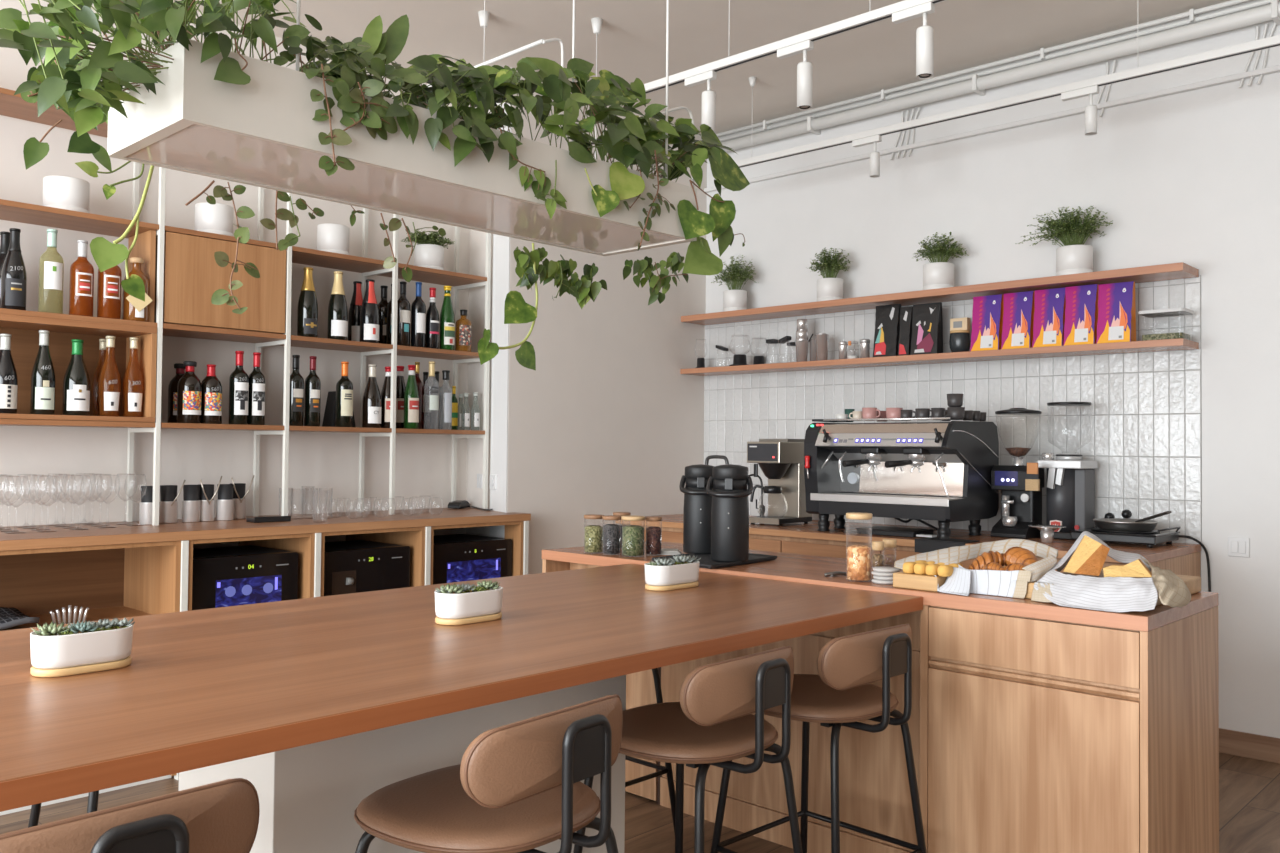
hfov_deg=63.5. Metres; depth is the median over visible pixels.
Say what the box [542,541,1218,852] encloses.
counter
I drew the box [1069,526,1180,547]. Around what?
induction hob
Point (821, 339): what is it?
tin
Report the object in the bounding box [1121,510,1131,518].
plug
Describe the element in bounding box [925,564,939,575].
cake
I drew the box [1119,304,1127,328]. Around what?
print
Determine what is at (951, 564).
cake
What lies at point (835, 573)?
tongs
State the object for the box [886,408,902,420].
coffee cup
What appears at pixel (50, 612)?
skewer
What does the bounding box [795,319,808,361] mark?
cocktail shaker
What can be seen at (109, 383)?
wine bottle
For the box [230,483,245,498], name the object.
tumbler
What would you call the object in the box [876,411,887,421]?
coffee cup
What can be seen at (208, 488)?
tumbler
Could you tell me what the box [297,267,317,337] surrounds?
wine bottle
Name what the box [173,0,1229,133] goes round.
ceiling
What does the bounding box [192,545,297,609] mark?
wine cooler
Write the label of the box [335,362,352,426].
wine bottle
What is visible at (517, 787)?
counter stool
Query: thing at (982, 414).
coffee cup
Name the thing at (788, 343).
glass carafe
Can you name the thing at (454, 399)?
bottle
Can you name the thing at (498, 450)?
wall
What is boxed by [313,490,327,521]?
tumbler
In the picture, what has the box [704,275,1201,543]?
tiled wall
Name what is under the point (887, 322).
coffee bag
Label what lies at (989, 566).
croissant
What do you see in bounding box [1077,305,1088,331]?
print
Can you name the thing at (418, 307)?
wine bottle
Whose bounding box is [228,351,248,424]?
wine bottle
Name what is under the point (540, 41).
conduit
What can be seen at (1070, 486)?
coffee grinder
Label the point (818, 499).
tray
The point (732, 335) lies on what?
glass bowl
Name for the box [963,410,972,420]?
coffee cup
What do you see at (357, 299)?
wine bottle
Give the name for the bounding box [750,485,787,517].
coffee pot
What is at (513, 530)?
bar cabinet
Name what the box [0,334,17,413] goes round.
wine bottle
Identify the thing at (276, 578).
light
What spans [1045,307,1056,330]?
print
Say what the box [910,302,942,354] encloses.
coffee bag
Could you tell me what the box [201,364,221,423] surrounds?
wine bottle
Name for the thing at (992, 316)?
print
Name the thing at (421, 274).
shelf board
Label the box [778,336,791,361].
glass carafe
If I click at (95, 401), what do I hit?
wine bottle
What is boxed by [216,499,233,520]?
pail
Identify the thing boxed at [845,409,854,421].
coffee cup
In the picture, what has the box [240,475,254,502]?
metal tongs
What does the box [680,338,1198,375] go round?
floating shelf
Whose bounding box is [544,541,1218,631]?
countertop
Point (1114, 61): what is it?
cable
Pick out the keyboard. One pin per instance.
(9, 617)
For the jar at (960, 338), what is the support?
on the floating shelf at (1179, 344)
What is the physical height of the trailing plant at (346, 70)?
0.776 m
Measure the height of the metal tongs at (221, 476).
0.128 m
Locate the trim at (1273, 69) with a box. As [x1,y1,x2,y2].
[704,65,1279,192]
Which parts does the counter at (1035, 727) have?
panel, panel, panel, panel, door, pull rail, drawer, panel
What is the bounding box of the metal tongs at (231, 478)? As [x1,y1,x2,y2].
[231,478,241,502]
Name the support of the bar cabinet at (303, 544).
on the floor
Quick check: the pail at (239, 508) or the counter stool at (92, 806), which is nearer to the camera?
the counter stool at (92, 806)
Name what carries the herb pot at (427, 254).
on the shelf board at (421, 274)
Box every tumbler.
[141,486,152,502]
[160,485,177,501]
[183,485,199,500]
[198,484,213,499]
[217,484,233,499]
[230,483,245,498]
[279,488,292,515]
[301,486,314,512]
[304,488,317,515]
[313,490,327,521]
[319,488,332,517]
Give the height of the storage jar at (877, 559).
0.089 m
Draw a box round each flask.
[679,464,714,553]
[706,464,752,561]
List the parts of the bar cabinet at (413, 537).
panel, rail, panel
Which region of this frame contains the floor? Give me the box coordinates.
[0,753,1279,852]
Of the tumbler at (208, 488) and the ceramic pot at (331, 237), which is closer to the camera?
the tumbler at (208, 488)
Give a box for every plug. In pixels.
[1095,513,1114,526]
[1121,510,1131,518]
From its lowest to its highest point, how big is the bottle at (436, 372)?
0.318 m
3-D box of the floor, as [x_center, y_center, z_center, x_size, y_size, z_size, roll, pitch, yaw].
[0.015,1.361,1.634,7.640,0.050,7.861,-1,-2,43]
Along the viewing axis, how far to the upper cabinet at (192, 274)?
4.47 m
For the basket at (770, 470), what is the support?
on the brewer
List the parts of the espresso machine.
panel, steam lever, tamping plate, handle, control panel, cup rail, handle, steam lever, panel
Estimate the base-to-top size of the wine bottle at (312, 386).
0.333 m
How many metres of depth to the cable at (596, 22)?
4.81 m
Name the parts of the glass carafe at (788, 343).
lid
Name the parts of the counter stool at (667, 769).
leg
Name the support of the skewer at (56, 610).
on the bar cabinet at (134, 579)
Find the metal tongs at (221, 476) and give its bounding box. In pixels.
[210,476,221,502]
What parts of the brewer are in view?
plate, trim, plate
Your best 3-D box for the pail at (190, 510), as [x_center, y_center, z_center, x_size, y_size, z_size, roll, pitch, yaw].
[-1.968,0.370,4.530,0.076,0.093,0.077,-1,-2,43]
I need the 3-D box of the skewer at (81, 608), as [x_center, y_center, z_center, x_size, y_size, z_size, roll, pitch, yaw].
[-2.134,0.718,3.942,0.012,0.061,0.022,0,-1,27]
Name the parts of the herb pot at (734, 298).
pot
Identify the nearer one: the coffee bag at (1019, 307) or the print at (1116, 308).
the print at (1116, 308)
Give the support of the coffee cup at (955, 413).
on the espresso machine
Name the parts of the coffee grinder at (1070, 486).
head plate, hopper lid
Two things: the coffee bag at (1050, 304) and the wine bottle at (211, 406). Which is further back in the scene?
the coffee bag at (1050, 304)
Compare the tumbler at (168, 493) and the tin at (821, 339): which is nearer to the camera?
the tumbler at (168, 493)
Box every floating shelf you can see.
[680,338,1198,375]
[681,262,1198,324]
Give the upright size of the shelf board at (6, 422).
0.021 m
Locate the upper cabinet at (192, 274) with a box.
[128,230,285,333]
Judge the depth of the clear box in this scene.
4.54 m
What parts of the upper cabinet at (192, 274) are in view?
panel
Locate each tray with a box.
[246,516,290,522]
[246,518,253,521]
[652,553,776,568]
[810,493,948,506]
[855,526,934,536]
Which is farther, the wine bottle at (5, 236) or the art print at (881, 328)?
the art print at (881, 328)
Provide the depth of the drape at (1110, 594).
2.65 m
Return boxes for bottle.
[0,228,26,309]
[0,231,9,302]
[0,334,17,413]
[30,330,55,414]
[38,229,63,313]
[62,339,89,415]
[69,240,93,316]
[92,339,105,415]
[97,265,121,318]
[98,336,120,416]
[122,257,152,321]
[123,337,143,416]
[167,363,184,422]
[177,361,201,423]
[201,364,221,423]
[225,586,235,596]
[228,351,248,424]
[242,585,251,594]
[248,352,264,424]
[263,583,272,592]
[289,355,303,425]
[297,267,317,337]
[304,356,320,425]
[327,271,347,339]
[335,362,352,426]
[346,578,353,584]
[348,281,362,341]
[360,279,378,342]
[362,364,380,427]
[378,285,387,343]
[381,367,396,427]
[386,284,391,343]
[396,366,405,428]
[397,281,410,345]
[403,365,418,428]
[411,282,425,347]
[415,362,422,428]
[422,372,430,428]
[424,361,438,415]
[425,287,438,348]
[430,371,442,429]
[439,286,454,349]
[439,370,451,429]
[449,386,457,429]
[455,309,471,351]
[458,394,464,429]
[461,393,469,429]
[471,392,479,429]
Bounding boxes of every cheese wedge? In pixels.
[1063,535,1109,575]
[1103,559,1151,576]
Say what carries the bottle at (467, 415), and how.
on the shelf board at (398, 430)
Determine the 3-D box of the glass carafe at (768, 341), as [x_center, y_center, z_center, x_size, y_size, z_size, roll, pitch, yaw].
[0.785,-0.437,6.137,0.072,0.160,0.084,1,-1,-11]
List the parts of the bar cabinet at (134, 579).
panel, rail, panel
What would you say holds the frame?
on the countertop at (94, 534)
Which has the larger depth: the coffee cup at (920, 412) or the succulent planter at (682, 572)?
the coffee cup at (920, 412)
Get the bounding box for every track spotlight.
[685,70,716,132]
[777,40,813,109]
[852,135,881,177]
[892,2,934,78]
[1061,85,1098,135]
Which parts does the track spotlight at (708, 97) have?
stem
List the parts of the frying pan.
handle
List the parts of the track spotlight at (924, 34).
stem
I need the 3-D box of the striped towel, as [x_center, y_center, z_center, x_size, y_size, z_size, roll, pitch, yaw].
[1.289,0.385,2.801,0.371,0.170,0.502,0,-1,33]
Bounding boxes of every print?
[874,342,885,354]
[875,328,880,342]
[880,327,883,342]
[890,307,894,319]
[899,344,905,353]
[914,349,923,352]
[917,324,923,344]
[917,333,933,351]
[953,321,961,327]
[971,331,997,350]
[983,313,993,335]
[990,314,995,337]
[1002,328,1028,348]
[1014,309,1023,333]
[1021,313,1027,335]
[1033,325,1061,346]
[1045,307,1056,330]
[1053,308,1059,333]
[1064,322,1093,345]
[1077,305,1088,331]
[1084,307,1091,330]
[1097,320,1129,342]
[1111,303,1122,326]
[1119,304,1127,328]
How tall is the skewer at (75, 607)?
0.065 m
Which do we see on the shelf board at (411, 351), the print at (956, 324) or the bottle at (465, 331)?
the bottle at (465, 331)
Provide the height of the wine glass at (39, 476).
0.212 m
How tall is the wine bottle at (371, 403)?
0.315 m
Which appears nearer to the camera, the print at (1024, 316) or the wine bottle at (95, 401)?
the wine bottle at (95, 401)
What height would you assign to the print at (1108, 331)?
0.108 m
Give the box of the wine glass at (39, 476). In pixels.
[35,476,60,531]
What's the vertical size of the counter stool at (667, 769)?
0.838 m
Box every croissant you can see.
[968,551,1005,569]
[981,562,1004,570]
[1004,547,1037,565]
[1004,563,1024,570]
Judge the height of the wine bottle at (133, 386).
0.333 m
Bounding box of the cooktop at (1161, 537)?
[1071,532,1178,543]
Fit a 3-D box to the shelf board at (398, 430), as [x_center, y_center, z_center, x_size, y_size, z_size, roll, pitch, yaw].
[-1.133,0.027,5.453,0.298,0.021,0.561,-1,-2,43]
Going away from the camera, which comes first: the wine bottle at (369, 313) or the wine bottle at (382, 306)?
the wine bottle at (369, 313)
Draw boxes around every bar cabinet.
[0,541,180,815]
[174,533,314,779]
[314,526,430,596]
[430,521,528,584]
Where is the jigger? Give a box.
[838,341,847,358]
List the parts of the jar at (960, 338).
pot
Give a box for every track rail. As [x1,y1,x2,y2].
[609,0,945,105]
[735,0,1279,167]
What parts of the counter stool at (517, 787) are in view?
leg, seat, backrest, bracket plate, leg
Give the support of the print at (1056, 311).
attached to the coffee bag at (1050, 304)
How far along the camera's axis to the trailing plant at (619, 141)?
2.97 m
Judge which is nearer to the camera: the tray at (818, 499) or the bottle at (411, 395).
the tray at (818, 499)
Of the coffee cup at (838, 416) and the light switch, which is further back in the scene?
the coffee cup at (838, 416)
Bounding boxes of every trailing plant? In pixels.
[0,0,315,301]
[185,14,445,313]
[383,54,606,370]
[473,57,688,304]
[636,104,749,274]
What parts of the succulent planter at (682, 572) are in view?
oval pot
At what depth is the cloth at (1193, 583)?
2.94 m
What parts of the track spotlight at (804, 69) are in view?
stem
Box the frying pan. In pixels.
[1091,511,1171,532]
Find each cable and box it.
[471,506,491,510]
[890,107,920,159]
[895,518,937,529]
[1096,60,1115,116]
[1179,535,1210,591]
[1239,22,1275,87]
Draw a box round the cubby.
[0,314,156,421]
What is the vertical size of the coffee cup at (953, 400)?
0.060 m
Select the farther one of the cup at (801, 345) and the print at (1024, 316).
the cup at (801, 345)
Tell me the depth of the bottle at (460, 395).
5.65 m
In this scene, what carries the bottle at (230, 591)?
on the wine cooler at (249, 574)
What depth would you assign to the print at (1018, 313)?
4.99 m
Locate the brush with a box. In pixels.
[1025,463,1039,490]
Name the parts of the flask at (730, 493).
carry handle, lid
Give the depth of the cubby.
4.26 m
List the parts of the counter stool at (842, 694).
leg, leg, seat frame, seat, leg, backrest, bracket plate, leg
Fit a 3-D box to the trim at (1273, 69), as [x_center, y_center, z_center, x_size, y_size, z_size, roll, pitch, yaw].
[2.854,-1.530,4.292,6.697,0.024,0.030,-1,-2,43]
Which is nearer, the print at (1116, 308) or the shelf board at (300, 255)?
the print at (1116, 308)
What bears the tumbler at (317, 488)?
on the countertop at (94, 534)
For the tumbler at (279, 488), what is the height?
0.140 m
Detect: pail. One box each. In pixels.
[139,502,152,524]
[159,501,177,522]
[182,500,200,521]
[200,499,214,520]
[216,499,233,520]
[234,498,245,518]
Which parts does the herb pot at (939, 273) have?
pot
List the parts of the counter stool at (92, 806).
leg, leg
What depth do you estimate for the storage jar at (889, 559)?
3.58 m
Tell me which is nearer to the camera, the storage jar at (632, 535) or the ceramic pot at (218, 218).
the storage jar at (632, 535)
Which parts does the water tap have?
spout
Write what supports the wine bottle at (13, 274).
on the shelf board at (2, 310)
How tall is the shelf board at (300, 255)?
0.021 m
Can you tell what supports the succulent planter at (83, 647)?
on the table
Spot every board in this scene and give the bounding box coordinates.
[0,87,107,137]
[0,199,158,237]
[0,308,156,327]
[0,419,154,427]
[156,226,287,249]
[161,423,283,430]
[163,323,285,342]
[261,335,392,351]
[261,426,391,432]
[292,246,383,272]
[368,345,478,359]
[369,263,486,286]
[396,428,484,434]
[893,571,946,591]
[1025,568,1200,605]
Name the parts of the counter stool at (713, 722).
leg, leg, seat frame, seat, leg, backrest, bracket plate, leg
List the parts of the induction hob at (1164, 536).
glass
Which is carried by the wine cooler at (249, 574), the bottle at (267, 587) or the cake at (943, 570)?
the bottle at (267, 587)
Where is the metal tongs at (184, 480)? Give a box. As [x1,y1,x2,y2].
[171,480,185,505]
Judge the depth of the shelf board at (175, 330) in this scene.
4.59 m
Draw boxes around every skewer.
[49,611,56,623]
[55,609,60,624]
[62,607,65,623]
[68,605,70,623]
[73,606,77,622]
[78,607,83,621]
[82,607,88,621]
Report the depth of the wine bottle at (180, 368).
4.54 m
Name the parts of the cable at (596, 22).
cord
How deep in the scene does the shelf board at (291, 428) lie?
4.95 m
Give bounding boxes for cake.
[903,562,916,573]
[914,563,927,574]
[915,560,926,562]
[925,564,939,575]
[937,565,952,576]
[949,563,962,567]
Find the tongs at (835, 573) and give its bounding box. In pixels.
[824,571,846,576]
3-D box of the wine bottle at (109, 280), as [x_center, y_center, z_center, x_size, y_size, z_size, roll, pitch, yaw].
[-2.161,-0.593,4.211,0.089,0.311,0.087,-1,-2,43]
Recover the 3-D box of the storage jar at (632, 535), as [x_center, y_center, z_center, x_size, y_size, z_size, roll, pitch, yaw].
[-0.025,0.407,3.838,0.090,0.148,0.090,-1,-2,43]
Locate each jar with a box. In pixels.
[584,514,603,551]
[602,515,620,554]
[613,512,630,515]
[613,512,630,547]
[621,516,644,556]
[645,517,661,553]
[846,513,872,581]
[847,341,858,358]
[872,541,883,567]
[883,539,896,565]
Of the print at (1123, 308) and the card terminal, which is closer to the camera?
the print at (1123, 308)
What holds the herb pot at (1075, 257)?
on the floating shelf at (1173, 271)
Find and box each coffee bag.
[873,304,900,356]
[898,306,912,355]
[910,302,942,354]
[970,294,1003,350]
[1001,291,1034,348]
[1032,287,1065,346]
[1063,284,1098,345]
[1096,281,1135,343]
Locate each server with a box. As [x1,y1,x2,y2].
[696,339,705,367]
[729,335,749,365]
[750,338,767,364]
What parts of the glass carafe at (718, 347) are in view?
lid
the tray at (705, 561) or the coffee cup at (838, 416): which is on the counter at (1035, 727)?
the tray at (705, 561)
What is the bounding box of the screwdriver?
[805,456,809,477]
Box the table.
[0,563,922,852]
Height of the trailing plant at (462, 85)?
0.861 m
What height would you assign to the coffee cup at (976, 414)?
0.047 m
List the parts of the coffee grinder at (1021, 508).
hopper lid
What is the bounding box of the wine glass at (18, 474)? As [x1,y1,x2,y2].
[15,474,38,502]
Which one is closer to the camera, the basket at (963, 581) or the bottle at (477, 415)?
the basket at (963, 581)
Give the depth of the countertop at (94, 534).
4.32 m
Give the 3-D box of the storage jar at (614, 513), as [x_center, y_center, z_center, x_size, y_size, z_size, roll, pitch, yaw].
[-0.073,0.415,4.117,0.071,0.144,0.071,-1,-2,43]
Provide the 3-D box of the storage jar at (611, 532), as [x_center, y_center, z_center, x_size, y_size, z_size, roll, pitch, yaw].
[-0.107,0.410,3.895,0.073,0.144,0.073,-1,-2,43]
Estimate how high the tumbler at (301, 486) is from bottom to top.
0.140 m
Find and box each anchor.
[478,10,489,27]
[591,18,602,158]
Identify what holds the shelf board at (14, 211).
attached to the frame
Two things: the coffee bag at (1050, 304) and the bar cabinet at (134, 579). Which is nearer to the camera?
the bar cabinet at (134, 579)
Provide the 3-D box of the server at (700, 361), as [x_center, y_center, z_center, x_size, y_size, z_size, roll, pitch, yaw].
[0.379,-0.448,6.428,0.081,0.187,0.081,-1,-2,43]
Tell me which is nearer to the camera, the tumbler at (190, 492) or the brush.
the tumbler at (190, 492)
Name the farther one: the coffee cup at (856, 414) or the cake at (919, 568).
the coffee cup at (856, 414)
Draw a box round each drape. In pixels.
[894,539,1057,568]
[1034,569,1157,612]
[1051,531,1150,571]
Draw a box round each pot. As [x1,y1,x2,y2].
[42,175,89,212]
[194,202,233,235]
[317,223,348,254]
[401,230,454,269]
[711,255,758,311]
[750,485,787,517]
[807,248,849,301]
[914,232,968,289]
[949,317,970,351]
[1016,205,1112,275]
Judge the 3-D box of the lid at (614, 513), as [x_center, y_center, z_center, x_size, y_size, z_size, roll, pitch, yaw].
[-0.073,0.415,4.117,0.071,0.144,0.071,-1,-2,43]
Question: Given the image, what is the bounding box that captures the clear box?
[1138,308,1193,340]
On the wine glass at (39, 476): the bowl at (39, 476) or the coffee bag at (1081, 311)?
the bowl at (39, 476)
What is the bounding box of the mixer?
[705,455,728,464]
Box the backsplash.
[839,461,963,496]
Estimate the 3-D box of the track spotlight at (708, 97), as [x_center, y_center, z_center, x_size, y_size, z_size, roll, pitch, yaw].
[0.247,-1.316,4.234,0.150,0.247,0.058,-1,-2,43]
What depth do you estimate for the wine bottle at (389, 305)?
5.28 m
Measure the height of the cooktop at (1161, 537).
0.032 m
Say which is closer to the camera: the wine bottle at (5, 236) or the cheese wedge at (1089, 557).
the cheese wedge at (1089, 557)
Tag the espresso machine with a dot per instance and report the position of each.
(939, 471)
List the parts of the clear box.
box lid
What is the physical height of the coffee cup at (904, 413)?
0.050 m
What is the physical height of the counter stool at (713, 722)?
0.838 m
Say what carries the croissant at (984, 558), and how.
in the bread basket
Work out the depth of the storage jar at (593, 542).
3.92 m
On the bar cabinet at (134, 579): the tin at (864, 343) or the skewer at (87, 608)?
the skewer at (87, 608)
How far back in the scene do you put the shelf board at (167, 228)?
4.49 m
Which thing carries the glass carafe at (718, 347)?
on the floating shelf at (1179, 344)
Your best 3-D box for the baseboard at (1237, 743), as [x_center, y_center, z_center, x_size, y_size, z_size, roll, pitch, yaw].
[3.924,1.355,3.207,3.900,0.104,0.014,-1,-2,43]
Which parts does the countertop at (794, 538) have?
door, door, door, door, panel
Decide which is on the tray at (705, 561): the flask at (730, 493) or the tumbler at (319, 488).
the flask at (730, 493)
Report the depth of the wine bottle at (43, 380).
4.03 m
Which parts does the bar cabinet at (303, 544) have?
panel, rail, panel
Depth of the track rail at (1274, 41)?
4.49 m
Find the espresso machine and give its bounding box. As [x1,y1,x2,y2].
[804,417,998,538]
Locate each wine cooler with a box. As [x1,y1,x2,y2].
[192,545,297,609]
[324,540,409,595]
[433,534,511,584]
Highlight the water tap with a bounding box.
[748,474,764,515]
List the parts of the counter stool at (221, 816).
bracket plate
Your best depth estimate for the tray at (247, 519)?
4.53 m
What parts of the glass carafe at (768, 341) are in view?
lid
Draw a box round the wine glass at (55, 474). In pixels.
[52,474,75,526]
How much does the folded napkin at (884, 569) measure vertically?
0.011 m
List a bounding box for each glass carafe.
[715,345,727,366]
[766,339,777,352]
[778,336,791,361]
[787,342,795,348]
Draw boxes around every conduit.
[427,0,563,86]
[701,0,1279,141]
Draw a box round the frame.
[126,162,490,525]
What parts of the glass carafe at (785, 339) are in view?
lid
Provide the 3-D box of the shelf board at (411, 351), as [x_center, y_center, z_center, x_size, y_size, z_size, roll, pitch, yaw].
[-1.129,-0.389,5.462,0.298,0.021,0.561,-1,-2,43]
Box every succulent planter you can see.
[30,617,134,676]
[435,580,502,624]
[644,554,700,590]
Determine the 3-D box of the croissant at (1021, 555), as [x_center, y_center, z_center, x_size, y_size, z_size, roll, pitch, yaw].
[1.104,0.386,2.980,0.122,0.076,0.110,-1,-2,43]
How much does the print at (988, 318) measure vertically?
0.139 m
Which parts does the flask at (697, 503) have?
carry handle, lid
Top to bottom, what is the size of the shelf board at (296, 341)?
0.021 m
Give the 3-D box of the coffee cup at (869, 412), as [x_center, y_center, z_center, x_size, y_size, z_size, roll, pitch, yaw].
[1.112,-0.059,4.994,0.072,0.063,0.085,1,-1,-11]
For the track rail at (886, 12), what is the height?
0.468 m
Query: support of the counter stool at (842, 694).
on the floor
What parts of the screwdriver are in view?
handle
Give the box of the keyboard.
[0,607,39,629]
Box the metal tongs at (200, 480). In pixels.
[200,480,209,504]
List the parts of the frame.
post, post, post, post, post, post, post, post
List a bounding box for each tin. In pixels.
[809,339,815,360]
[815,333,828,360]
[860,339,869,357]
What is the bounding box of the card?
[916,534,936,537]
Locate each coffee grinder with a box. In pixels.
[991,408,1043,538]
[1037,402,1096,539]
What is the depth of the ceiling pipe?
5.08 m
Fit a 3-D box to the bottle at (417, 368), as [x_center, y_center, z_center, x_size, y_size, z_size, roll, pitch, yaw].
[-1.187,-0.164,5.498,0.058,0.360,0.058,-1,-2,43]
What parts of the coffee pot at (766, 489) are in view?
handle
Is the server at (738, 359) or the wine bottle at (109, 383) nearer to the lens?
the wine bottle at (109, 383)
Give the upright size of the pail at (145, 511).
0.093 m
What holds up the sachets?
on the counter at (1035, 727)
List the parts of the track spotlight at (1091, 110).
stem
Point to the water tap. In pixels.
(761, 508)
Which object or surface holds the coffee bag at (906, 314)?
on the floating shelf at (1179, 344)
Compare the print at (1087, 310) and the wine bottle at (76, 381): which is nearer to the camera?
the wine bottle at (76, 381)
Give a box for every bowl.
[35,476,60,505]
[730,335,749,354]
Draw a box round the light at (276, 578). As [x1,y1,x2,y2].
[275,577,277,589]
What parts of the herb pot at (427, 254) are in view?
pot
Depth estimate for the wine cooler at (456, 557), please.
5.13 m
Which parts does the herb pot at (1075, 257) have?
pot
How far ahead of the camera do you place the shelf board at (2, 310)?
4.08 m
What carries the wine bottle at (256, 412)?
on the shelf board at (163, 425)
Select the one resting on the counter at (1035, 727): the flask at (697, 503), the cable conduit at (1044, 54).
the flask at (697, 503)
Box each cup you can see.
[795,340,808,361]
[836,414,847,418]
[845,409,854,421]
[849,411,861,418]
[862,407,880,420]
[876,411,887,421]
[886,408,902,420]
[901,410,915,420]
[915,408,931,417]
[931,408,947,419]
[947,394,962,406]
[947,407,964,419]
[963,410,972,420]
[972,411,979,420]
[979,412,985,420]
[1028,525,1065,542]
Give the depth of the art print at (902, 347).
5.41 m
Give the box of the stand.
[322,391,355,426]
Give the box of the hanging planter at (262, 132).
[107,0,696,255]
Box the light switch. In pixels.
[1228,537,1249,556]
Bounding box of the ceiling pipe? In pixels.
[721,0,1279,151]
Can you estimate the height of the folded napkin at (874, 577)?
0.011 m
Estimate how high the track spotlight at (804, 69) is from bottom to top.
0.247 m
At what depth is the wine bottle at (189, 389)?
4.44 m
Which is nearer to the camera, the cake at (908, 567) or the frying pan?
the cake at (908, 567)
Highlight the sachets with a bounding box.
[657,549,681,554]
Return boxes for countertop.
[0,507,530,550]
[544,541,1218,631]
[616,514,1200,576]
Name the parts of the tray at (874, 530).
tray lid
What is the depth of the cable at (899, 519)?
5.00 m
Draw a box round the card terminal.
[448,500,469,508]
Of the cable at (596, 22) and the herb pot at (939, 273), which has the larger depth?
the herb pot at (939, 273)
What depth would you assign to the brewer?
5.55 m
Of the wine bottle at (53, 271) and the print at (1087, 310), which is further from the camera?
the print at (1087, 310)
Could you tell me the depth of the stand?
5.07 m
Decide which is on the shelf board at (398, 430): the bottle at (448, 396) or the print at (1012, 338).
the bottle at (448, 396)
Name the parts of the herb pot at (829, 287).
pot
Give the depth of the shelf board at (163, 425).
4.51 m
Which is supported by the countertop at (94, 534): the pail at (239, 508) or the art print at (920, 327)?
the pail at (239, 508)
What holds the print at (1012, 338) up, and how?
attached to the coffee bag at (1019, 307)
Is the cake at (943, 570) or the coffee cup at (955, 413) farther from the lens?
the coffee cup at (955, 413)
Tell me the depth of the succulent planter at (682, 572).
3.03 m
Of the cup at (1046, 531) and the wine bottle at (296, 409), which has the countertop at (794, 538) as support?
the cup at (1046, 531)
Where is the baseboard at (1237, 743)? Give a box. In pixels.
[1219,728,1279,763]
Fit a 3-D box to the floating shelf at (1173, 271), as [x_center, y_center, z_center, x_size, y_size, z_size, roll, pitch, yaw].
[1.373,-0.675,5.507,2.858,0.036,0.232,-1,-2,43]
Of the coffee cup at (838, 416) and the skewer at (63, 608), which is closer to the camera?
the skewer at (63, 608)
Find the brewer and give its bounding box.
[747,439,811,525]
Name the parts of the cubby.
panel, cubby panel, cubby panel, cubby panel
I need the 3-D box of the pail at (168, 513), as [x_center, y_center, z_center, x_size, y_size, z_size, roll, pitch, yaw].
[-2.033,0.368,4.454,0.076,0.093,0.077,-1,-2,43]
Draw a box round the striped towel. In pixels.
[1031,531,1190,612]
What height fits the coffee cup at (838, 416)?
0.035 m
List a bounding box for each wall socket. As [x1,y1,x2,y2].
[477,474,482,487]
[490,474,496,489]
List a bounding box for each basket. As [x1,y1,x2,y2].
[754,463,790,478]
[894,539,1057,598]
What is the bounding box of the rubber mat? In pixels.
[915,537,979,552]
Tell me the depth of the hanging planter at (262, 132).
2.48 m
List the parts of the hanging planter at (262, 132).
rod, frame, panel, rod, rod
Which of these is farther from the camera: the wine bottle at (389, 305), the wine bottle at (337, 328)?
the wine bottle at (389, 305)
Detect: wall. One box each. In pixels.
[0,0,469,548]
[466,69,706,573]
[489,67,511,537]
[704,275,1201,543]
[706,0,1279,737]
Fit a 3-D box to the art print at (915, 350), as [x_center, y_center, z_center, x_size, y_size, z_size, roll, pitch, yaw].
[1.443,-0.391,5.337,0.058,0.019,0.002,-1,-2,43]
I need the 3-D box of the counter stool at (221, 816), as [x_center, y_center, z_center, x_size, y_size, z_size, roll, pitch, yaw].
[-0.776,0.894,1.390,0.470,0.838,0.461,-1,-2,42]
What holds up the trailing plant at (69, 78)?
in the hanging planter at (262, 132)
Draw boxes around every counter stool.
[0,778,259,852]
[28,618,178,827]
[354,694,622,852]
[573,646,802,852]
[625,668,675,832]
[710,623,926,852]
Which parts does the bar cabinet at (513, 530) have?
panel, rail, panel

